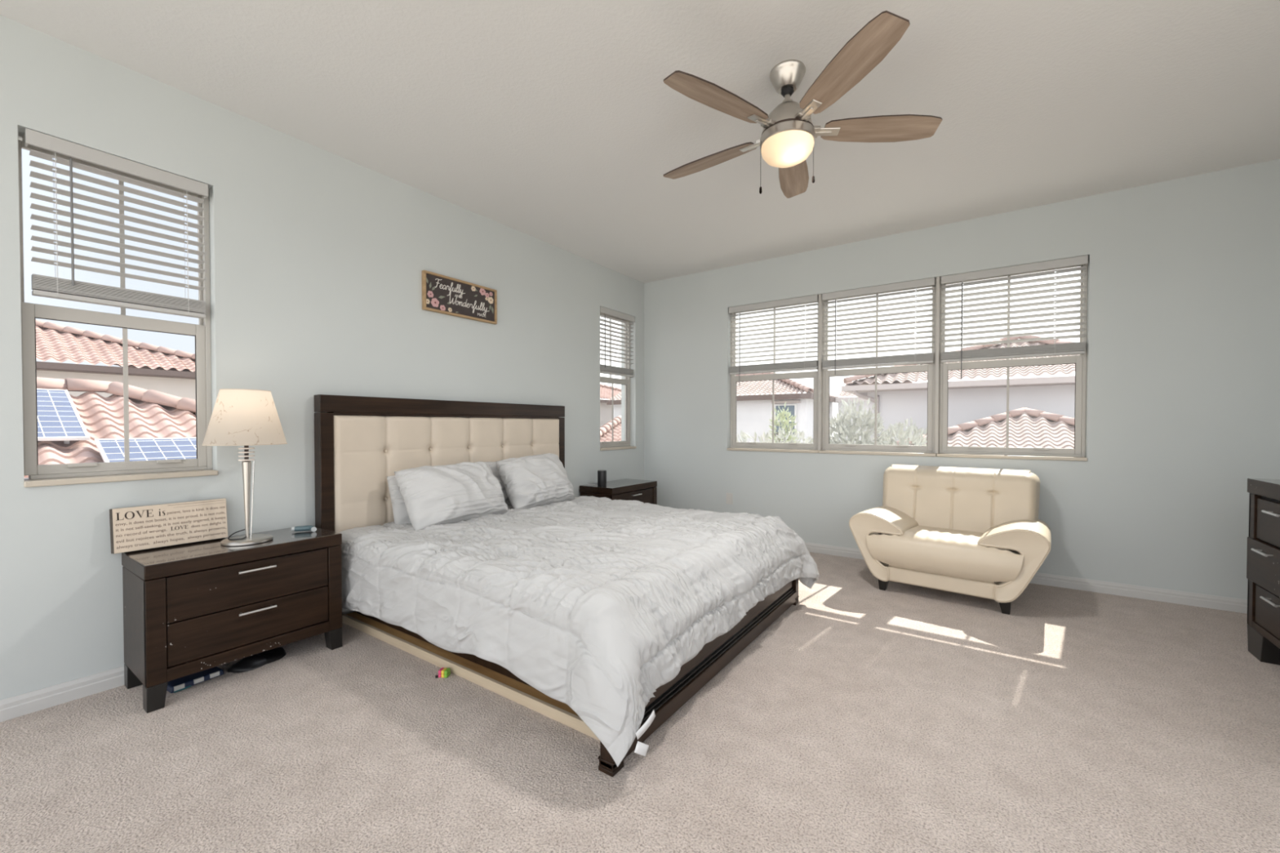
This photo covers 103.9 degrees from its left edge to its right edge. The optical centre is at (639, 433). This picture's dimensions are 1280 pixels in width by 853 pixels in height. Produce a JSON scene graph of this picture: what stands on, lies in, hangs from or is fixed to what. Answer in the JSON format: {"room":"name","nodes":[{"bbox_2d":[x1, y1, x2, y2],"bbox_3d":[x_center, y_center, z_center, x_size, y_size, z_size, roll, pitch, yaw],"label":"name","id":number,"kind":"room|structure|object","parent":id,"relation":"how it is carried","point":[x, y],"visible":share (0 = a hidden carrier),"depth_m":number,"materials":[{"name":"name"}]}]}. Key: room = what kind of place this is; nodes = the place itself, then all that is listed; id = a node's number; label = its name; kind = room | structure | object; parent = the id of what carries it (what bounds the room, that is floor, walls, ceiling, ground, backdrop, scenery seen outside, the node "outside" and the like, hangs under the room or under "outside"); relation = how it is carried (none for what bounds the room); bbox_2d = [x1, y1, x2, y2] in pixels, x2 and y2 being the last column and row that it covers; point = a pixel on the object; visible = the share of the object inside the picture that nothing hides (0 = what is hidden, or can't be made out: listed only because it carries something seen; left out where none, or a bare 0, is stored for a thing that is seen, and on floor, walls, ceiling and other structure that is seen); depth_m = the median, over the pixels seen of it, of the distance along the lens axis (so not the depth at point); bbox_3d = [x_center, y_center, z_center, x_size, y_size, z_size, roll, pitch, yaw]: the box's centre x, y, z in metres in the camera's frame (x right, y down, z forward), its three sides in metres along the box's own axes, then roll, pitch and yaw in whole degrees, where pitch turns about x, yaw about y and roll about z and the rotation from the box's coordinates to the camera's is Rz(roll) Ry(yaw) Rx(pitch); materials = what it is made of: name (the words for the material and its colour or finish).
{"room":"bedroom","nodes":[
{"label":"bedroom","id":0,"kind":"room"},
{"bbox_2d":[0,14,644,699],"bbox_3d":[-1.654,-0.281,3.522,0.200,2.838,5.700,1,1,35],"label":"wall","id":1,"kind":"structure","parent":0,"point":[318,257],"depth_m":2.79,"materials":[{"name":"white paint"}]},
{"bbox_2d":[17,133,217,487],"bbox_3d":[-2.448,-0.524,2.377,0.234,1.484,0.633,1,1,35],"label":"window","id":2,"kind":"structure","parent":1,"relation":"in","point":[42,475],"depth_m":2.36,"materials":[{"name":"grey plastic"}]},
{"bbox_2d":[24,128,208,318],"bbox_3d":[-2.389,-0.925,2.330,0.064,0.677,0.590,1,1,35],"label":"window blind","id":3,"kind":"object","parent":2,"relation":"attached to","point":[42,286],"visible":1,"depth_m":2.29,"materials":[{"name":"white plastic"}]},
{"bbox_2d":[0,608,354,722],"bbox_3d":[-1.565,1.096,3.480,0.016,0.084,5.699,1,1,35],"label":"baseboard","id":4,"kind":"structure","parent":1,"relation":"attached to","point":[21,704],"depth_m":2.15,"materials":[{"name":"grey paint"}]},
{"bbox_2d":[422,270,497,324],"bbox_3d":[-1.337,-1.008,3.764,0.030,0.272,0.632,1,1,35],"label":"wall sign","id":5,"kind":"object","parent":1,"relation":"attached to","point":[441,294],"visible":1,"depth_m":3.73,"materials":[{"name":"brown wood"}]},
{"bbox_2d":[426,290,433,297],"bbox_3d":[-1.482,-0.985,3.546,0.004,0.047,0.050,1,1,35],"label":"flower","id":6,"kind":"object","parent":5,"relation":"on","point":[429,293],"depth_m":3.54,"materials":[{"name":"pink paint"}]},
{"bbox_2d":[431,297,439,306],"bbox_3d":[-1.461,-0.934,3.577,0.004,0.064,0.065,1,1,35],"label":"flower","id":7,"kind":"object","parent":5,"relation":"on","point":[434,301],"depth_m":3.57,"materials":[{"name":"pink paint"}]},
{"bbox_2d":[440,305,445,311],"bbox_3d":[-1.427,-0.908,3.627,0.004,0.043,0.045,1,1,35],"label":"flower","id":8,"kind":"object","parent":5,"relation":"on","point":[442,308],"depth_m":3.63,"materials":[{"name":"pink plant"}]},
{"bbox_2d":[479,288,485,295],"bbox_3d":[-1.228,-1.106,3.912,0.004,0.058,0.058,1,1,35],"label":"flower","id":9,"kind":"object","parent":5,"relation":"on","point":[482,291],"depth_m":3.91,"materials":[{"name":"pink paint"}]},
{"bbox_2d":[488,297,493,303],"bbox_3d":[-1.184,-1.056,3.976,0.004,0.055,0.054,1,1,35],"label":"flower","id":10,"kind":"object","parent":5,"relation":"on","point":[490,299],"depth_m":3.97,"materials":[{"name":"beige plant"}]},
{"bbox_2d":[600,312,636,450],"bbox_3d":[-0.315,-0.570,5.457,0.234,1.484,0.632,1,1,35],"label":"window","id":11,"kind":"structure","parent":1,"relation":"in","point":[618,445],"depth_m":5.65,"materials":[{"name":"grey plastic"}]},
{"bbox_2d":[600,306,635,377],"bbox_3d":[-0.257,-0.971,5.411,0.064,0.677,0.613,1,1,35],"label":"window blind","id":12,"kind":"object","parent":11,"relation":"attached to","point":[604,369],"visible":0.82,"depth_m":5.39,"materials":[{"name":"white plastic"}]},
{"bbox_2d":[0,551,1279,852],"bbox_3d":[0.508,1.218,2.169,5.320,0.120,5.900,1,1,35],"label":"floor","id":13,"kind":"structure","parent":0,"point":[902,717],"depth_m":1.85,"materials":[{"name":"beige carpet"}]},
{"bbox_2d":[166,666,224,693],"bbox_3d":[-2.080,1.141,2.336,0.111,0.027,0.198,0,1,29],"label":"snack packet","id":14,"kind":"object","parent":13,"relation":"on","point":[174,686],"visible":0.78,"depth_m":2.31,"materials":[{"name":"blue"}]},
{"bbox_2d":[173,683,184,691],"bbox_3d":[-2.069,1.139,2.250,0.008,0.019,0.036,0,1,29],"label":"print","id":15,"kind":"object","parent":14,"relation":"on","point":[179,686],"depth_m":2.25,"materials":[{"name":"white paper"}]},
{"bbox_2d":[173,685,191,693],"bbox_3d":[-2.063,1.151,2.259,0.007,0.006,0.060,0,1,29],"label":"print","id":16,"kind":"object","parent":14,"relation":"on","point":[178,688],"depth_m":2.25,"materials":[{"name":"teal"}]},
{"bbox_2d":[193,676,204,684],"bbox_3d":[-2.035,1.138,2.311,0.008,0.019,0.036,0,1,29],"label":"print","id":17,"kind":"object","parent":14,"relation":"on","point":[197,680],"depth_m":2.31,"materials":[{"name":"white paper"}]},
{"bbox_2d":[209,671,219,678],"bbox_3d":[-2.006,1.137,2.364,0.008,0.019,0.036,0,1,29],"label":"print","id":18,"kind":"object","parent":14,"relation":"on","point":[213,674],"depth_m":2.37,"materials":[{"name":"grey plastic"}]},
{"bbox_2d":[121,524,342,713],"bbox_3d":[-1.978,0.847,2.492,0.424,0.613,0.770,1,1,35],"label":"nightstand","id":19,"kind":"object","parent":13,"relation":"on","point":[189,608],"visible":1,"depth_m":2.30,"materials":[{"name":"brown wood"}]},
{"bbox_2d":[109,497,227,554],"bbox_3d":[-2.254,0.437,2.415,0.081,0.205,0.408,1,1,35],"label":"sign","id":20,"kind":"object","parent":19,"relation":"on","point":[156,526],"visible":1,"depth_m":2.38,"materials":[{"name":"brown wood"}]},
{"bbox_2d":[201,388,287,546],"bbox_3d":[-1.960,0.163,2.497,0.336,0.755,0.336,1,1,35],"label":"table lamp","id":21,"kind":"object","parent":19,"relation":"on","point":[246,418],"visible":1,"depth_m":2.41,"materials":[{"name":"beige fabric"}]},
{"bbox_2d":[244,445,248,461],"bbox_3d":[-1.960,0.059,2.496,0.018,0.160,0.018,1,1,35],"label":"socket","id":22,"kind":"object","parent":21,"relation":"attached to","point":[245,446],"depth_m":2.49,"materials":[{"name":"silver metal"}]},
{"bbox_2d":[291,525,316,531],"bbox_3d":[-1.826,0.520,2.728,0.120,0.030,0.056,0,1,-23],"label":"inhaler","id":23,"kind":"object","parent":19,"relation":"on","point":[300,528],"visible":1,"depth_m":2.73,"materials":[{"name":"teal plastic"}]},
{"bbox_2d":[226,647,286,672],"bbox_3d":[-1.926,1.127,2.528,0.146,0.050,0.246,0,1,23],"label":"bag","id":24,"kind":"object","parent":13,"relation":"on","point":[250,663],"visible":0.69,"depth_m":2.48,"materials":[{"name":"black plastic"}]},
{"bbox_2d":[435,667,450,678],"bbox_3d":[-0.937,1.138,2.383,0.056,0.034,0.038,0,1,6],"label":"cube","id":25,"kind":"object","parent":13,"relation":"on","point":[442,672],"visible":1,"depth_m":2.37,"materials":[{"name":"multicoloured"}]},
{"bbox_2d":[314,394,799,777],"bbox_3d":[-0.421,0.457,3.156,2.216,1.372,2.046,1,1,35],"label":"bed","id":26,"kind":"object","parent":13,"relation":"on","point":[360,442],"visible":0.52,"depth_m":3.04,"materials":[{"name":"brown wood"}]},
{"bbox_2d":[338,495,819,766],"bbox_3d":[-0.295,0.796,3.143,2.227,0.530,2.273,1,1,35],"label":"comforter","id":27,"kind":"object","parent":26,"relation":"on","point":[595,604],"visible":0.94,"depth_m":2.26,"materials":[{"name":"grey fabric"}]},
{"bbox_2d":[386,475,411,524],"bbox_3d":[-1.359,0.424,3.402,0.186,0.345,0.682,1,1,32],"label":"pillow","id":28,"kind":"object","parent":27,"relation":"on","point":[401,516],"visible":0.09,"depth_m":3.13,"materials":[{"name":"grey fabric"}]},
{"bbox_2d":[394,461,507,530],"bbox_3d":[-1.202,0.391,3.287,0.327,0.393,0.714,1,1,32],"label":"pillow","id":29,"kind":"object","parent":27,"relation":"on","point":[437,495],"visible":0.96,"depth_m":3.11,"materials":[{"name":"grey fabric"}]},
{"bbox_2d":[484,461,511,505],"bbox_3d":[-0.967,0.396,3.968,0.186,0.368,0.646,1,1,38],"label":"pillow","id":30,"kind":"object","parent":27,"relation":"on","point":[492,465],"visible":0.06,"depth_m":3.78,"materials":[{"name":"grey fabric"}]},
{"bbox_2d":[495,453,573,509],"bbox_3d":[-0.792,0.366,3.896,0.323,0.407,0.606,1,1,34],"label":"pillow","id":31,"kind":"object","parent":27,"relation":"on","point":[528,482],"visible":0.98,"depth_m":3.74,"materials":[{"name":"grey fabric"}]},
{"bbox_2d":[579,478,657,504],"bbox_3d":[-0.195,0.808,5.067,0.424,0.613,0.770,1,1,35],"label":"nightstand","id":32,"kind":"object","parent":13,"relation":"on","point":[642,491],"visible":0.3,"depth_m":4.92,"materials":[{"name":"brown wood"}]},
{"bbox_2d":[585,470,606,486],"bbox_3d":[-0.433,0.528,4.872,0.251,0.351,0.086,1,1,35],"label":"smart speaker","id":33,"kind":"object","parent":32,"relation":"on","point":[602,474],"visible":0.85,"depth_m":4.79},
{"bbox_2d":[848,464,1051,614],"bbox_3d":[2.256,0.702,3.662,1.160,0.867,0.914,1,1,40],"label":"armchair","id":34,"kind":"object","parent":13,"relation":"on","point":[972,531],"visible":1,"depth_m":3.53,"materials":[{"name":"beige leather"}]},
{"bbox_2d":[866,525,1023,583],"bbox_3d":[2.192,0.815,3.586,0.912,0.259,0.712,1,1,40],"label":"seat cushion","id":35,"kind":"object","parent":34,"relation":"on","point":[960,553],"depth_m":3.34,"materials":[{"name":"beige leather"}]},
{"bbox_2d":[1246,478,1279,665],"bbox_3d":[2.902,0.706,1.810,0.514,0.914,1.768,1,1,35],"label":"dresser","id":36,"kind":"object","parent":13,"relation":"on","point":[1263,553],"visible":1,"depth_m":2.51,"materials":[{"name":"brown wood"}]},
{"bbox_2d":[0,0,1279,283],"bbox_3d":[0.508,-1.740,2.125,5.320,0.120,5.900,1,1,35],"label":"ceiling","id":37,"kind":"structure","parent":0,"point":[557,123],"depth_m":2.52,"materials":[{"name":"white paint"}]},
{"bbox_2d":[663,10,942,198],"bbox_3d":[0.657,-1.399,2.368,1.285,0.567,1.318,1,1,35],"label":"ceiling fan","id":38,"kind":"object","parent":37,"relation":"hanging from","point":[788,135],"visible":1,"depth_m":2.24,"materials":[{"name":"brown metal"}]},
{"bbox_2d":[644,159,1279,599],"bbox_3d":[2.130,-0.296,4.490,5.320,2.838,0.200,1,1,35],"label":"wall","id":39,"kind":"structure","parent":0,"point":[1183,394],"depth_m":3.54,"materials":[{"name":"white paint"}]},
{"bbox_2d":[726,301,818,453],"bbox_3d":[1.350,-0.564,5.030,0.930,1.484,0.234,1,1,35],"label":"window","id":40,"kind":"structure","parent":39,"relation":"in","point":[735,446],"depth_m":5.02,"materials":[{"name":"glass"},{"name":"beige vinyl"}]},
{"bbox_2d":[728,294,818,386],"bbox_3d":[1.306,-0.894,4.970,0.898,0.819,0.064,1,1,35],"label":"window blind","id":41,"kind":"object","parent":40,"relation":"attached to","point":[804,365],"visible":0.98,"depth_m":4.94,"materials":[{"name":"white plastic"}]},
{"bbox_2d":[817,293,822,450],"bbox_3d":[1.720,-0.572,4.747,0.025,1.459,0.138,1,1,35],"label":"trim","id":42,"kind":"structure","parent":39,"relation":"attached to","point":[820,301],"depth_m":4.69,"materials":[{"name":"grey"}]},
{"bbox_2d":[818,279,936,456],"bbox_3d":[2.122,-0.556,4.496,0.949,1.484,0.234,1,1,35],"label":"window","id":43,"kind":"structure","parent":39,"relation":"in","point":[928,450],"depth_m":4.46,"materials":[{"name":"glass"},{"name":"beige vinyl"}]},
{"bbox_2d":[822,277,935,374],"bbox_3d":[2.082,-0.916,4.432,0.906,0.759,0.064,1,1,35],"label":"window blind","id":44,"kind":"object","parent":43,"relation":"attached to","point":[927,357],"visible":1,"depth_m":4.41,"materials":[{"name":"white plastic"}]},
{"bbox_2d":[934,276,940,453],"bbox_3d":[2.501,-0.564,4.207,0.025,1.459,0.138,1,1,35],"label":"trim","id":45,"kind":"structure","parent":39,"relation":"attached to","point":[938,278],"depth_m":4.15,"materials":[{"name":"grey"}]},
{"bbox_2d":[936,263,1088,461],"bbox_3d":[2.900,-0.548,3.957,0.939,1.484,0.234,1,1,35],"label":"window","id":46,"kind":"structure","parent":39,"relation":"in","point":[1078,453],"depth_m":3.89,"materials":[{"name":"glass"},{"name":"beige painted vinyl"},{"name":"cream marble"}]},
{"bbox_2d":[941,255,1088,378],"bbox_3d":[2.864,-0.863,3.891,0.907,0.849,0.064,1,1,35],"label":"window blind","id":47,"kind":"object","parent":46,"relation":"attached to","point":[1078,348],"visible":1,"depth_m":3.86,"materials":[{"name":"white plastic"}]},
{"bbox_2d":[804,542,1247,613],"bbox_3d":[2.068,1.082,4.422,4.886,0.084,0.016,1,1,35],"label":"baseboard","id":48,"kind":"structure","parent":39,"relation":"attached to","point":[1230,604],"depth_m":3.50,"materials":[{"name":"grey paint"}]},
{"label":"outside","id":49,"kind":"structure","parent":0,"visible":0},
{"bbox_3d":[2.896,4.342,9.989,160.000,0.200,170.000,1,1,35],"label":"ground","id":50,"kind":"structure","parent":49,"visible":0},
{"bbox_2d":[24,377,195,477],"bbox_3d":[-8.068,1.776,6.299,6.926,5.040,10.521,1,1,35],"label":"tiled roof","id":51,"kind":"structure","parent":50,"relation":"on","point":[153,414],"depth_m":6.71,"materials":[{"name":"tile"}]},
{"bbox_2d":[36,388,89,444],"bbox_3d":[-7.213,-0.221,5.772,1.472,0.682,0.990,1,1,35],"label":"solar panel","id":52,"kind":"object","parent":51,"relation":"on","point":[59,419],"visible":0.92,"depth_m":5.93,"materials":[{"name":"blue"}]},
{"bbox_2d":[94,437,196,462],"bbox_3d":[-5.412,0.297,6.168,0.992,0.482,1.640,1,1,35],"label":"solar panel","id":53,"kind":"object","parent":51,"relation":"on","point":[111,450],"visible":0.27,"depth_m":5.92,"materials":[{"name":"blue"}]},
{"bbox_2d":[35,320,195,399],"bbox_3d":[-19.990,0.213,12.415,8.733,7.984,16.040,1,1,35],"label":"house","id":54,"kind":"structure","parent":50,"relation":"on","point":[167,371],"depth_m":14.15,"materials":[{"name":"tile"}]},
{"bbox_2d":[600,383,621,431],"bbox_3d":[-3.764,0.122,33.573,6.135,7.535,13.303,1,1,35],"label":"house","id":55,"kind":"structure","parent":50,"relation":"on","point":[606,391],"depth_m":31.68,"materials":[{"name":"ceramic"}]},
{"bbox_2d":[600,415,621,441],"bbox_3d":[-0.942,1.811,13.720,3.400,4.749,5.544,1,1,35],"label":"house","id":56,"kind":"structure","parent":50,"relation":"on","point":[606,435],"depth_m":13.97,"materials":[{"name":"tile"}]},
{"bbox_2d":[606,372,839,443],"bbox_3d":[4.216,0.429,26.714,11.228,7.125,5.526,1,1,35],"label":"house","id":57,"kind":"structure","parent":50,"relation":"on","point":[753,412],"depth_m":23.04,"materials":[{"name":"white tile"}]},
{"bbox_2d":[736,426,813,443],"bbox_3d":[1.743,2.090,6.553,1.745,4.409,1.661,1,1,35],"label":"tree","id":58,"kind":"object","parent":50,"relation":"on","point":[744,436],"visible":0.03,"depth_m":6.55,"materials":[{"name":"green plant"}]},
{"bbox_2d":[768,402,799,443],"bbox_3d":[3.022,1.774,10.587,0.720,4.920,0.750,1,1,35],"label":"tree","id":59,"kind":"object","parent":50,"relation":"on","point":[784,412],"visible":0.27,"depth_m":10.53,"materials":[{"name":"green plant"}]},
{"bbox_2d":[835,381,867,444],"bbox_3d":[12.005,0.611,26.060,2.471,6.782,5.115,1,1,35],"label":"house","id":60,"kind":"structure","parent":50,"relation":"on","point":[842,394],"depth_m":24.50,"materials":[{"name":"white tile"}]},
{"bbox_2d":[811,397,896,444],"bbox_3d":[2.524,1.931,5.963,1.111,4.743,1.103,1,1,35],"label":"tree","id":61,"kind":"object","parent":50,"relation":"on","point":[839,431],"visible":0.21,"depth_m":5.78,"materials":[{"name":"green plant"}]},
{"bbox_2d":[862,416,927,445],"bbox_3d":[2.894,2.059,5.534,0.976,4.501,0.992,0,1,-19],"label":"tree","id":62,"kind":"object","parent":50,"relation":"on","point":[917,439],"visible":0.12,"depth_m":5.40,"materials":[{"name":"green plant"}]},
{"bbox_2d":[841,335,1079,442],"bbox_3d":[9.033,1.003,10.812,7.900,6.451,4.580,1,1,35],"label":"house","id":63,"kind":"structure","parent":50,"relation":"on","point":[899,398],"depth_m":10.19,"materials":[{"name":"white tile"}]},
{"bbox_2d":[887,407,1074,448],"bbox_3d":[5.935,1.933,7.772,5.904,4.683,4.798,1,1,35],"label":"house","id":64,"kind":"structure","parent":50,"relation":"on","point":[1028,428],"depth_m":7.30,"materials":[{"name":"pink tile"}]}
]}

